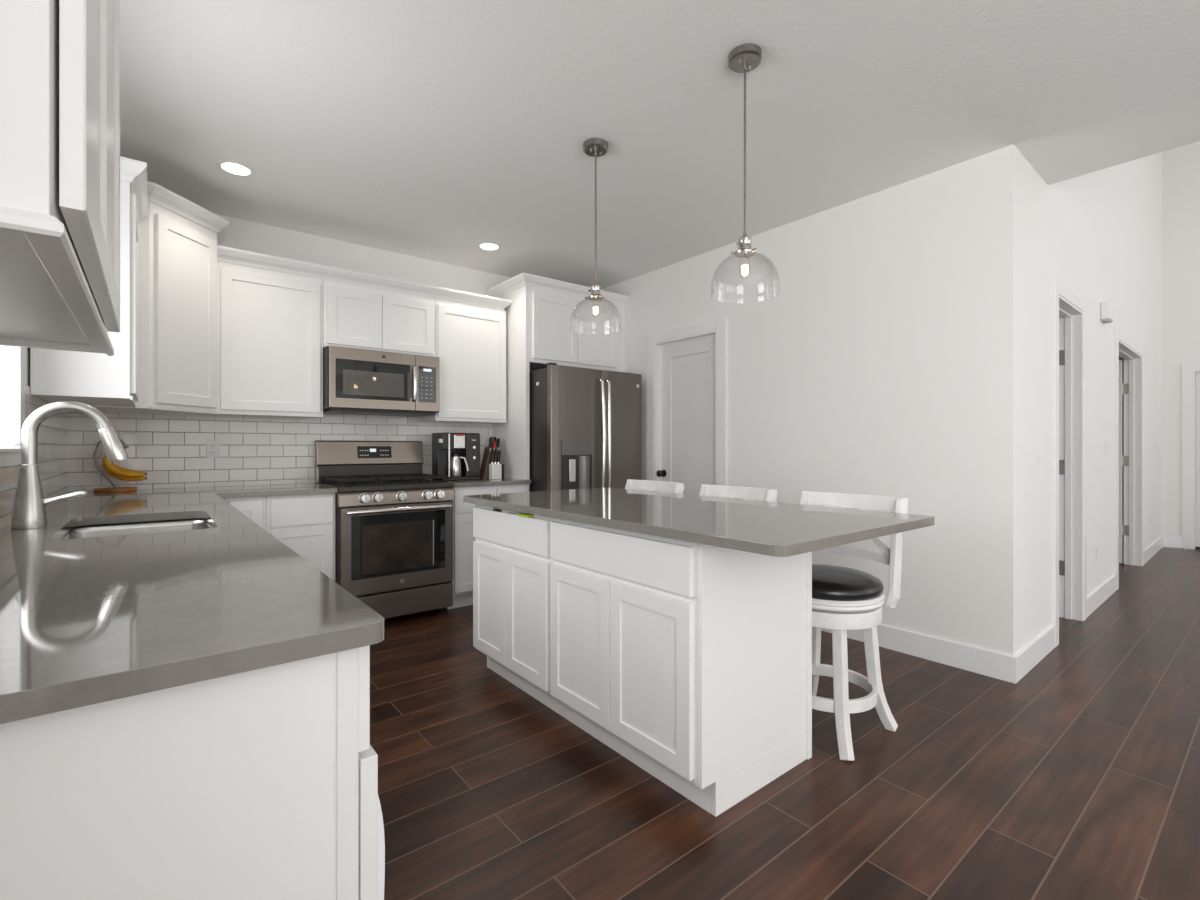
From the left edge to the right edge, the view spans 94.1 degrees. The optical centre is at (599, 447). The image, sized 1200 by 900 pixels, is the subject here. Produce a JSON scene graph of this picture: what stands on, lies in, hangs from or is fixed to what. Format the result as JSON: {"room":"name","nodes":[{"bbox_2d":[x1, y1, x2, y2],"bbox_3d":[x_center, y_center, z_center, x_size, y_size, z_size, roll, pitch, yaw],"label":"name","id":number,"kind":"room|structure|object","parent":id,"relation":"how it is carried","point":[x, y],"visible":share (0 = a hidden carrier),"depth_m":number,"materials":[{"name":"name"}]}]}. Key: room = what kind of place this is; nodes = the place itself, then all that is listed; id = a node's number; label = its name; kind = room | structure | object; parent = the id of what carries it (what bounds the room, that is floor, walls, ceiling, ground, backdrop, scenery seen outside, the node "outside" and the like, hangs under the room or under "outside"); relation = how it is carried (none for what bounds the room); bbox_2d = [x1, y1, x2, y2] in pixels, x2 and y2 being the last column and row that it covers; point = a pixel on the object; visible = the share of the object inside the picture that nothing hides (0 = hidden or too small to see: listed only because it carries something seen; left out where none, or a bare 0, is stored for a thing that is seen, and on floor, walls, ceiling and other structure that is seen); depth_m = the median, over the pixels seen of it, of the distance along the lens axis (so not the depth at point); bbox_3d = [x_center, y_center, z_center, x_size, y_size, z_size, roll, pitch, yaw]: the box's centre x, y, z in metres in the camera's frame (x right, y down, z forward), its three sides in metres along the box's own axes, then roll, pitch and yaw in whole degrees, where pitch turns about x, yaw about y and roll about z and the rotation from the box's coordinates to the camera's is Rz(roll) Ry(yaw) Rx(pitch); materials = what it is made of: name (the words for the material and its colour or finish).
{"room":"kitchen","nodes":[
{"label":"kitchen","id":0,"kind":"room"},
{"bbox_2d":[0,345,63,524],"bbox_3d":[-0.298,-0.169,-0.332,0.120,2.671,8.855,0,0,-39],"label":"wall","id":1,"kind":"structure","parent":0,"point":[6,352],"depth_m":1.95,"materials":[{"name":"white paint"}]},
{"bbox_2d":[0,346,24,466],"bbox_3d":[-1.758,-0.529,1.520,0.154,1.180,1.240,0,0,-39],"label":"window","id":2,"kind":"structure","parent":1,"relation":"in","point":[8,457],"depth_m":1.97,"materials":[{"name":"white paint"}]},
{"bbox_2d":[0,385,67,527],"bbox_3d":[-1.872,0.009,1.734,0.008,0.486,3.647,0,0,-39],"label":"tiled wall","id":3,"kind":"structure","parent":1,"relation":"attached to","point":[53,432],"depth_m":2.51,"materials":[{"name":"white tile"}]},
{"bbox_2d":[0,0,119,355],"bbox_3d":[-0.907,-0.700,0.817,0.349,0.993,1.007,0,0,-39],"label":"upper cabinet","id":4,"kind":"object","parent":1,"relation":"attached to","point":[60,59],"visible":1,"depth_m":0.59,"materials":[{"name":"white paint"}]},
{"bbox_2d":[30,156,147,407],"bbox_3d":[-2.251,-0.698,2.497,0.352,0.997,0.664,0,0,-39],"label":"upper cabinet","id":5,"kind":"object","parent":1,"relation":"attached to","point":[101,379],"visible":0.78,"depth_m":2.34,"materials":[{"name":"white paint"}]},
{"bbox_2d":[76,200,564,491],"bbox_3d":[-1.609,-0.169,4.369,3.955,2.671,0.120,0,0,-39],"label":"wall","id":6,"kind":"structure","parent":0,"point":[241,234],"depth_m":4.11,"materials":[{"name":"white paint"}]},
{"bbox_2d":[90,181,228,415],"bbox_3d":[-2.502,-0.771,3.108,0.725,1.151,0.712,0,0,-39],"label":"upper cabinet","id":7,"kind":"object","parent":6,"relation":"attached to","point":[178,254],"visible":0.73,"depth_m":3.02,"materials":[{"name":"white paint"}]},
{"bbox_2d":[215,261,322,417],"bbox_3d":[-2.157,-0.659,3.638,0.585,0.919,0.316,0,0,-39],"label":"upper cabinet","id":8,"kind":"object","parent":6,"relation":"attached to","point":[270,322],"visible":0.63,"depth_m":3.51,"materials":[{"name":"white paint"}]},
{"bbox_2d":[68,413,491,491],"bbox_3d":[-1.973,-0.006,3.995,2.662,0.516,0.008,0,0,-39],"label":"tiled wall","id":9,"kind":"structure","parent":6,"relation":"attached to","point":[171,449],"depth_m":3.63,"materials":[{"name":"white tile"}]},
{"bbox_2d":[206,440,219,457],"bbox_3d":[-2.479,0.011,3.578,0.072,0.116,0.008,0,0,-39],"label":"power outlet","id":10,"kind":"object","parent":9,"relation":"attached to","point":[212,446],"visible":1,"depth_m":3.58,"materials":[{"name":"white plastic"}]},
{"bbox_2d":[323,279,435,356],"bbox_3d":[-1.627,-0.892,4.064,0.771,0.453,0.316,0,0,-39],"label":"upper cabinet","id":11,"kind":"object","parent":6,"relation":"attached to","point":[354,316],"visible":0.73,"depth_m":3.92,"materials":[{"name":"white paint"}]},
{"bbox_2d":[323,346,439,416],"bbox_3d":[-1.587,-0.453,4.013,0.764,0.426,0.442,0,0,-39],"label":"microwave","id":12,"kind":"object","parent":11,"relation":"attached to","point":[356,381],"visible":0.94,"depth_m":3.85,"materials":[{"name":"grey metal"}]},
{"bbox_2d":[421,299,506,422],"bbox_3d":[-1.089,-0.659,4.494,0.602,0.919,0.316,0,0,-39],"label":"upper cabinet","id":13,"kind":"object","parent":6,"relation":"attached to","point":[470,340],"visible":0.91,"depth_m":4.37,"materials":[{"name":"white paint"}]},
{"bbox_2d":[217,245,511,309],"bbox_3d":[-1.599,-1.158,4.062,1.990,0.078,0.351,0,0,-39],"label":"crown molding","id":14,"kind":"structure","parent":13,"relation":"on","point":[224,254],"depth_m":3.79,"materials":[{"name":"white paint"}]},
{"bbox_2d":[120,0,1199,288],"bbox_3d":[1.415,-1.655,1.042,4.512,0.300,9.095,0,0,-39],"label":"ceiling","id":15,"kind":"structure","parent":0,"point":[434,130],"depth_m":2.45,"materials":[{"name":"white paint"}]},
{"bbox_2d":[216,160,255,176],"bbox_3d":[-1.962,-1.501,3.009,0.180,0.006,0.180,0,0,-39],"label":"recessed light","id":16,"kind":"object","parent":15,"relation":"in","point":[232,167],"visible":1,"depth_m":3.00,"materials":[{"name":"white paint"}]},
{"bbox_2d":[477,242,500,250],"bbox_3d":[-0.828,-1.501,4.175,0.180,0.006,0.180,0,0,-39],"label":"recessed light","id":17,"kind":"object","parent":15,"relation":"in","point":[490,246],"visible":1,"depth_m":4.17,"materials":[{"name":"white paint"}]},
{"bbox_2d":[583,138,607,313],"bbox_3d":[-0.021,-1.044,2.777,0.257,0.920,0.257,0,0,-39],"label":"pendant lamp","id":18,"kind":"object","parent":15,"relation":"hanging from","point":[593,147],"visible":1,"depth_m":2.77,"materials":[{"name":"silver metal"}]},
{"bbox_2d":[588,281,600,294],"bbox_3d":[-0.028,-0.792,2.771,0.067,0.070,0.050,0,0,-39],"label":"socket","id":19,"kind":"object","parent":18,"relation":"attached to","point":[595,289],"depth_m":2.75,"materials":[{"name":"silver metal"}]},
{"bbox_2d":[711,43,779,281],"bbox_3d":[0.556,-1.044,2.141,0.257,0.920,0.257,0,0,-39],"label":"pendant lamp","id":20,"kind":"object","parent":15,"relation":"hanging from","point":[743,58],"visible":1,"depth_m":2.13,"materials":[{"name":"silver metal"}]},
{"bbox_2d":[736,231,751,249],"bbox_3d":[0.549,-0.792,2.136,0.067,0.070,0.050,0,0,-39],"label":"socket","id":21,"kind":"object","parent":20,"relation":"attached to","point":[744,242],"depth_m":2.12,"materials":[{"name":"silver metal"}]},
{"bbox_2d":[370,542,1199,899],"bbox_3d":[3.578,1.216,2.724,9.990,0.100,9.175,0,0,-39],"label":"floor","id":22,"kind":"structure","parent":0,"point":[1078,778],"depth_m":1.91,"materials":[{"name":"brown wood"}]},
{"bbox_2d":[0,648,357,899],"bbox_3d":[-0.599,0.725,0.631,0.611,0.883,0.028,0,0,-39],"label":"end panel","id":23,"kind":"object","parent":22,"relation":"on","point":[244,785],"visible":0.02,"depth_m":0.70,"materials":[{"name":"white paint"}]},
{"bbox_2d":[222,496,265,529],"bbox_3d":[-2.223,0.725,3.396,0.250,0.883,0.626,0,0,-39],"label":"base cabinet","id":24,"kind":"object","parent":22,"relation":"on","point":[254,508],"visible":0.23,"depth_m":3.19,"materials":[{"name":"white paint"}]},
{"bbox_2d":[266,493,334,580],"bbox_3d":[-1.978,0.725,3.592,0.372,0.883,0.626,0,0,-39],"label":"base cabinet","id":25,"kind":"object","parent":22,"relation":"on","point":[305,524],"visible":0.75,"depth_m":3.37,"materials":[{"name":"white paint"}]},
{"bbox_2d":[358,645,377,899],"bbox_3d":[-0.785,0.725,0.897,0.652,0.883,0.618,0,0,-39],"label":"base cabinet","id":26,"kind":"object","parent":22,"relation":"on","point":[367,757],"visible":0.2,"depth_m":0.86,"materials":[{"name":"white paint"}]},
{"bbox_2d":[0,483,383,723],"bbox_3d":[-1.415,0.267,2.181,1.264,0.030,3.520,0,0,-39],"label":"countertop","id":27,"kind":"structure","parent":26,"relation":"on","point":[92,620],"depth_m":0.90,"materials":[{"name":"grey stone"}]},
{"bbox_2d":[11,401,127,529],"bbox_3d":[-1.708,0.052,1.807,0.276,0.401,0.081,0,0,-39],"label":"kitchen faucet","id":28,"kind":"object","parent":27,"relation":"on","point":[29,511],"visible":1,"depth_m":1.75,"materials":[{"name":"metal"}]},
{"bbox_2d":[93,438,136,492],"bbox_3d":[-2.779,0.094,3.200,0.192,0.316,0.190,0,0,-39],"label":"stand","id":29,"kind":"object","parent":27,"relation":"on","point":[114,488],"visible":0.94,"depth_m":3.16,"materials":[{"name":"brown wood"}]},
{"bbox_2d":[102,448,146,477],"bbox_3d":[-2.723,0.088,3.199,0.198,0.171,0.053,0,0,-39],"label":"banana","id":30,"kind":"object","parent":29,"relation":"hanging from","point":[109,466],"visible":0.74,"depth_m":3.17,"materials":[{"name":"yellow food"}]},
{"bbox_2d":[103,464,146,480],"bbox_3d":[-2.745,0.100,3.227,0.197,0.195,0.040,0,0,-39],"label":"banana","id":31,"kind":"object","parent":29,"relation":"hanging from","point":[107,472],"visible":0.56,"depth_m":3.21,"materials":[{"name":"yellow food"}]},
{"bbox_2d":[112,447,146,473],"bbox_3d":[-2.768,0.084,3.255,0.198,0.171,0.053,0,0,-39],"label":"banana","id":32,"kind":"object","parent":29,"relation":"hanging from","point":[124,447],"visible":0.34,"depth_m":3.26,"materials":[{"name":"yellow food"}]},
{"bbox_2d":[61,518,211,538],"bbox_3d":[-1.541,0.387,1.875,0.400,0.206,0.645,0,0,-39],"label":"sink","id":33,"kind":"object","parent":27,"relation":"in","point":[87,531],"visible":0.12,"depth_m":2.11,"materials":[{"name":"metal"}]},
{"bbox_2d":[378,796,384,899],"bbox_3d":[-0.419,0.650,0.978,0.023,0.212,0.240,0,0,-39],"label":"liner","id":34,"kind":"object","parent":26,"relation":"attached to","point":[381,840],"visible":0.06,"depth_m":0.88,"materials":[{"name":"white"}]},
{"bbox_2d":[315,440,454,618],"bbox_3d":[-1.497,0.559,3.903,0.759,1.215,0.723,0,0,-39],"label":"gas range","id":35,"kind":"object","parent":22,"relation":"on","point":[394,524],"visible":0.97,"depth_m":3.72,"materials":[{"name":"grey metal"}]},
{"bbox_2d":[317,479,453,492],"bbox_3d":[-1.496,0.264,3.902,0.759,0.032,0.579,0,0,-39],"label":"cooktop","id":36,"kind":"object","parent":35,"relation":"in","point":[420,485],"depth_m":3.73,"materials":[{"name":"black metal"}]},
{"bbox_2d":[445,484,527,608],"bbox_3d":[-0.988,0.725,4.386,0.630,0.883,0.626,0,0,-39],"label":"base cabinet","id":37,"kind":"object","parent":22,"relation":"on","point":[463,538],"visible":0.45,"depth_m":4.01,"materials":[{"name":"white paint"}]},
{"bbox_2d":[427,478,530,486],"bbox_3d":[-0.981,0.267,4.375,0.636,0.030,0.640,0,0,-39],"label":"countertop","id":38,"kind":"structure","parent":37,"relation":"on","point":[506,481],"depth_m":4.15,"materials":[{"name":"grey stone"}]},
{"bbox_2d":[432,433,479,480],"bbox_3d":[-1.121,0.071,4.326,0.318,0.362,0.237,0,0,-39],"label":"coffee maker","id":39,"kind":"object","parent":38,"relation":"on","point":[456,456],"visible":0.97,"depth_m":4.27,"materials":[{"name":"black plastic"}]},
{"bbox_2d":[480,447,503,478],"bbox_3d":[-0.864,0.125,4.460,0.169,0.253,0.160,0,0,-39],"label":"knife block","id":40,"kind":"object","parent":38,"relation":"on","point":[488,470],"visible":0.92,"depth_m":4.42,"materials":[{"name":"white wood"}]},
{"bbox_2d":[489,437,492,450],"bbox_3d":[-0.877,-0.025,4.480,0.030,0.117,0.064,0,0,0],"label":"kitchen knife","id":41,"kind":"object","parent":40,"relation":"in","point":[490,438],"visible":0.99,"depth_m":4.47,"materials":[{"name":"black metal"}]},
{"bbox_2d":[491,451,494,463],"bbox_3d":[-0.848,0.087,4.404,0.029,0.112,0.027,0,0,-39],"label":"kitchen knife","id":42,"kind":"object","parent":40,"relation":"on","point":[492,452],"visible":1,"depth_m":4.40,"materials":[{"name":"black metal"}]},
{"bbox_2d":[492,441,495,449],"bbox_3d":[-0.856,-0.011,4.504,0.028,0.076,0.056,0,0,-13],"label":"scissors","id":43,"kind":"object","parent":40,"relation":"on","point":[493,442],"visible":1,"depth_m":4.50,"materials":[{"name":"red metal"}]},
{"bbox_2d":[494,451,497,463],"bbox_3d":[-0.827,0.085,4.421,0.029,0.117,0.027,0,0,-39],"label":"kitchen knife","id":44,"kind":"object","parent":40,"relation":"on","point":[496,452],"visible":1,"depth_m":4.41,"materials":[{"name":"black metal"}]},
{"bbox_2d":[496,438,499,449],"bbox_3d":[-0.828,-0.023,4.539,0.029,0.101,0.061,0,0,-4],"label":"kitchen knife","id":45,"kind":"object","parent":40,"relation":"in","point":[498,439],"visible":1,"depth_m":4.53,"materials":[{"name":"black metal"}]},
{"bbox_2d":[497,451,500,463],"bbox_3d":[-0.806,0.087,4.438,0.029,0.112,0.027,0,0,-39],"label":"kitchen knife","id":46,"kind":"object","parent":40,"relation":"on","point":[499,452],"visible":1,"depth_m":4.43,"materials":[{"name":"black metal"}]},
{"bbox_2d":[473,504,564,717],"bbox_3d":[-0.209,0.725,2.822,0.605,0.883,0.715,0,0,-39],"label":"base cabinet","id":47,"kind":"object","parent":22,"relation":"on","point":[512,560],"visible":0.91,"depth_m":2.59,"materials":[{"name":"white paint"}]},
{"bbox_2d":[504,512,532,517],"bbox_3d":[-0.375,0.305,2.551,0.031,0.011,0.220,0,0,-39],"label":"tag","id":48,"kind":"object","parent":47,"relation":"attached to","point":[518,514],"visible":1,"depth_m":2.50,"materials":[{"name":"green"}]},
{"bbox_2d":[486,272,629,491],"bbox_3d":[-0.357,-0.093,4.896,1.100,2.518,0.619,0,0,-39],"label":"tall cabinet","id":49,"kind":"object","parent":22,"relation":"on","point":[543,326],"visible":0.66,"depth_m":4.58,"materials":[{"name":"white paint"}]},
{"bbox_2d":[530,362,641,491],"bbox_3d":[-0.237,0.248,4.771,0.933,1.776,0.909,0,0,-39],"label":"refrigerator","id":50,"kind":"object","parent":22,"relation":"on","point":[586,423],"visible":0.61,"depth_m":4.39,"materials":[{"name":"grey metal"}]},
{"bbox_2d":[550,518,710,813],"bbox_3d":[0.270,0.725,2.226,0.605,0.883,0.806,0,0,-39],"label":"base cabinet","id":51,"kind":"object","parent":22,"relation":"on","point":[624,604],"visible":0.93,"depth_m":1.97,"materials":[{"name":"white paint"}]},
{"bbox_2d":[463,487,934,556],"bbox_3d":[0.255,0.267,2.470,0.984,0.030,1.895,0,0,-39],"label":"countertop","id":52,"kind":"structure","parent":51,"relation":"on","point":[776,529],"depth_m":2.01,"materials":[{"name":"grey stone"}]},
{"bbox_2d":[625,479,684,493],"bbox_3d":[0.183,0.692,3.318,0.464,0.970,0.473,0,0,-39],"label":"bar stool","id":53,"kind":"object","parent":22,"relation":"on","point":[645,485],"visible":0.06,"depth_m":3.45,"materials":[{"name":"white paint"}]},
{"bbox_2d":[699,484,776,501],"bbox_3d":[0.574,0.692,2.831,0.464,0.970,0.473,0,0,-39],"label":"bar stool","id":54,"kind":"object","parent":22,"relation":"on","point":[736,492],"visible":0.06,"depth_m":2.95,"materials":[{"name":"white paint"}]},
{"bbox_2d":[698,543,811,816],"bbox_3d":[0.550,0.725,1.916,0.614,0.883,0.028,0,0,-39],"label":"island end panel","id":55,"kind":"object","parent":22,"relation":"on","point":[755,610],"visible":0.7,"depth_m":1.87,"materials":[{"name":"white paint"}]},
{"bbox_2d":[800,491,908,760],"bbox_3d":[0.960,0.692,2.349,0.464,0.970,0.473,0,0,-39],"label":"bar stool","id":56,"kind":"object","parent":22,"relation":"on","point":[844,599],"visible":0.64,"depth_m":2.23,"materials":[{"name":"white paint"}]},
{"bbox_2d":[1162,547,1186,550],"bbox_3d":[6.572,1.163,6.390,0.130,0.006,0.190,0,0,-39],"label":"floor vent","id":57,"kind":"object","parent":22,"relation":"in","point":[1163,547],"visible":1,"depth_m":6.40,"materials":[{"name":"silver metal"}]},
{"bbox_2d":[601,145,1020,655],"bbox_3d":[1.012,-0.169,4.165,0.120,2.671,3.476,0,0,-39],"label":"wall","id":58,"kind":"structure","parent":0,"point":[859,368],"depth_m":3.24,"materials":[{"name":"white paint"}]},
{"bbox_2d":[657,336,714,494],"bbox_3d":[0.705,0.147,4.504,0.105,2.023,0.640,0,0,-39],"label":"door","id":59,"kind":"structure","parent":58,"relation":"in","point":[687,368],"depth_m":4.53,"materials":[{"name":"white paint"}]},
{"bbox_2d":[647,316,726,485],"bbox_3d":[0.720,0.097,4.516,0.137,2.138,0.848,0,0,-39],"label":"door frame","id":60,"kind":"structure","parent":58,"relation":"attached to","point":[717,327],"depth_m":4.45,"materials":[{"name":"white paint"}]},
{"bbox_2d":[821,624,1054,683],"bbox_3d":[1.797,1.101,3.691,0.779,0.130,1.783,0,0,-39],"label":"baseboard","id":61,"kind":"structure","parent":58,"relation":"attached to","point":[997,665],"depth_m":2.99,"materials":[{"name":"white paint"}]},
{"bbox_2d":[985,152,1161,649],"bbox_3d":[4.312,-1.434,4.732,5.978,5.200,0.120,0,0,-40],"label":"wall","id":62,"kind":"structure","parent":0,"point":[1099,232],"depth_m":3.94,"materials":[{"name":"white paint"}]},
{"bbox_2d":[1037,439,1041,459],"bbox_3d":[2.426,0.011,3.076,0.072,0.116,0.010,0,0,-39],"label":"light switch","id":63,"kind":"object","parent":62,"relation":"attached to","point":[1039,441],"visible":1,"depth_m":3.06,"materials":[{"name":"white plastic"}]},
{"bbox_2d":[1059,350,1064,575],"bbox_3d":[2.909,0.134,4.064,0.046,2.045,0.766,0,0,-45],"label":"door hinges","id":64,"kind":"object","parent":62,"relation":"in","point":[1062,352],"depth_m":3.82,"materials":[{"name":"silver metal"}]},
{"bbox_2d":[1052,277,1086,646],"bbox_3d":[2.940,0.086,3.578,0.863,2.160,0.137,0,0,-40],"label":"door frame","id":65,"kind":"structure","parent":62,"relation":"attached to","point":[1069,310],"depth_m":3.76,"materials":[{"name":"white paint"}]},
{"bbox_2d":[1094,545,1096,561],"bbox_3d":[3.599,0.771,4.054,0.072,0.116,0.009,0,0,-39],"label":"power outlet","id":66,"kind":"object","parent":62,"relation":"attached to","point":[1095,546],"visible":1,"depth_m":4.05,"materials":[{"name":"white plastic"}]},
{"bbox_2d":[1087,574,1115,616],"bbox_3d":[3.755,1.101,4.181,1.160,0.130,0.014,0,0,-40],"label":"baseboard","id":67,"kind":"structure","parent":62,"relation":"attached to","point":[1105,590],"depth_m":4.14,"materials":[{"name":"white paint"}]},
{"bbox_2d":[1105,441,1107,455],"bbox_3d":[3.928,0.011,4.327,0.072,0.116,0.010,0,0,-39],"label":"light switch","id":68,"kind":"object","parent":62,"relation":"attached to","point":[1106,442],"visible":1,"depth_m":4.32,"materials":[{"name":"white plastic"}]},
{"bbox_2d":[1101,301,1113,323],"bbox_3d":[3.838,-1.021,4.222,0.161,0.145,0.057,0,0,-39],"label":"door chime","id":69,"kind":"object","parent":62,"relation":"attached to","point":[1107,307],"visible":1,"depth_m":4.18,"materials":[{"name":"white plastic"}]},
{"bbox_2d":[1101,319,1111,323],"bbox_3d":[3.834,-0.954,4.226,0.131,0.010,0.046,0,0,-39],"label":"grille","id":70,"kind":"object","parent":69,"relation":"attached to","point":[1104,321],"depth_m":4.21,"materials":[{"name":"grey plastic"}]},
{"bbox_2d":[1119,359,1128,562],"bbox_3d":[4.986,0.141,5.793,0.046,2.030,0.766,0,0,-45],"label":"door","id":71,"kind":"structure","parent":62,"relation":"in","point":[1123,388],"depth_m":5.56,"materials":[{"name":"white paint"}]},
{"bbox_2d":[1114,327,1143,589],"bbox_3d":[4.760,0.094,5.093,1.532,2.145,0.137,0,0,-40],"label":"door frame","id":72,"kind":"structure","parent":62,"relation":"attached to","point":[1126,348],"depth_m":5.49,"materials":[{"name":"white paint"}]},
{"bbox_2d":[1144,535,1181,563],"bbox_3d":[6.049,1.101,6.012,1.621,0.130,0.165,0,0,-39],"label":"baseboard","id":73,"kind":"structure","parent":62,"relation":"attached to","point":[1151,550],"depth_m":6.44,"materials":[{"name":"white paint"}]},
{"bbox_2d":[1119,357,1123,541],"bbox_3d":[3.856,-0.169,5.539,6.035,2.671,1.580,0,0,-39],"label":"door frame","id":74,"kind":"structure","parent":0,"point":[1120,358],"depth_m":6.85,"materials":[{"name":"beige wood"}]},
{"bbox_2d":[1162,141,1199,536],"bbox_3d":[8.308,-1.434,4.609,0.150,5.200,5.800,0,0,-39],"label":"wall","id":75,"kind":"structure","parent":0,"point":[1180,165],"depth_m":6.49,"materials":[{"name":"white paint"}]},
{"bbox_2d":[1182,362,1199,548],"bbox_3d":[7.110,0.101,6.065,0.137,2.130,1.080,0,0,-39],"label":"door frame","id":76,"kind":"structure","parent":75,"relation":"attached to","point":[1188,369],"depth_m":6.40,"materials":[{"name":"white paint"}]},
{"bbox_2d":[1195,372,1199,548],"bbox_3d":[7.125,0.151,6.077,0.080,2.029,0.875,0,0,-39],"label":"door","id":77,"kind":"structure","parent":75,"relation":"in","point":[1197,374],"depth_m":6.38,"materials":[{"name":"white paint"}]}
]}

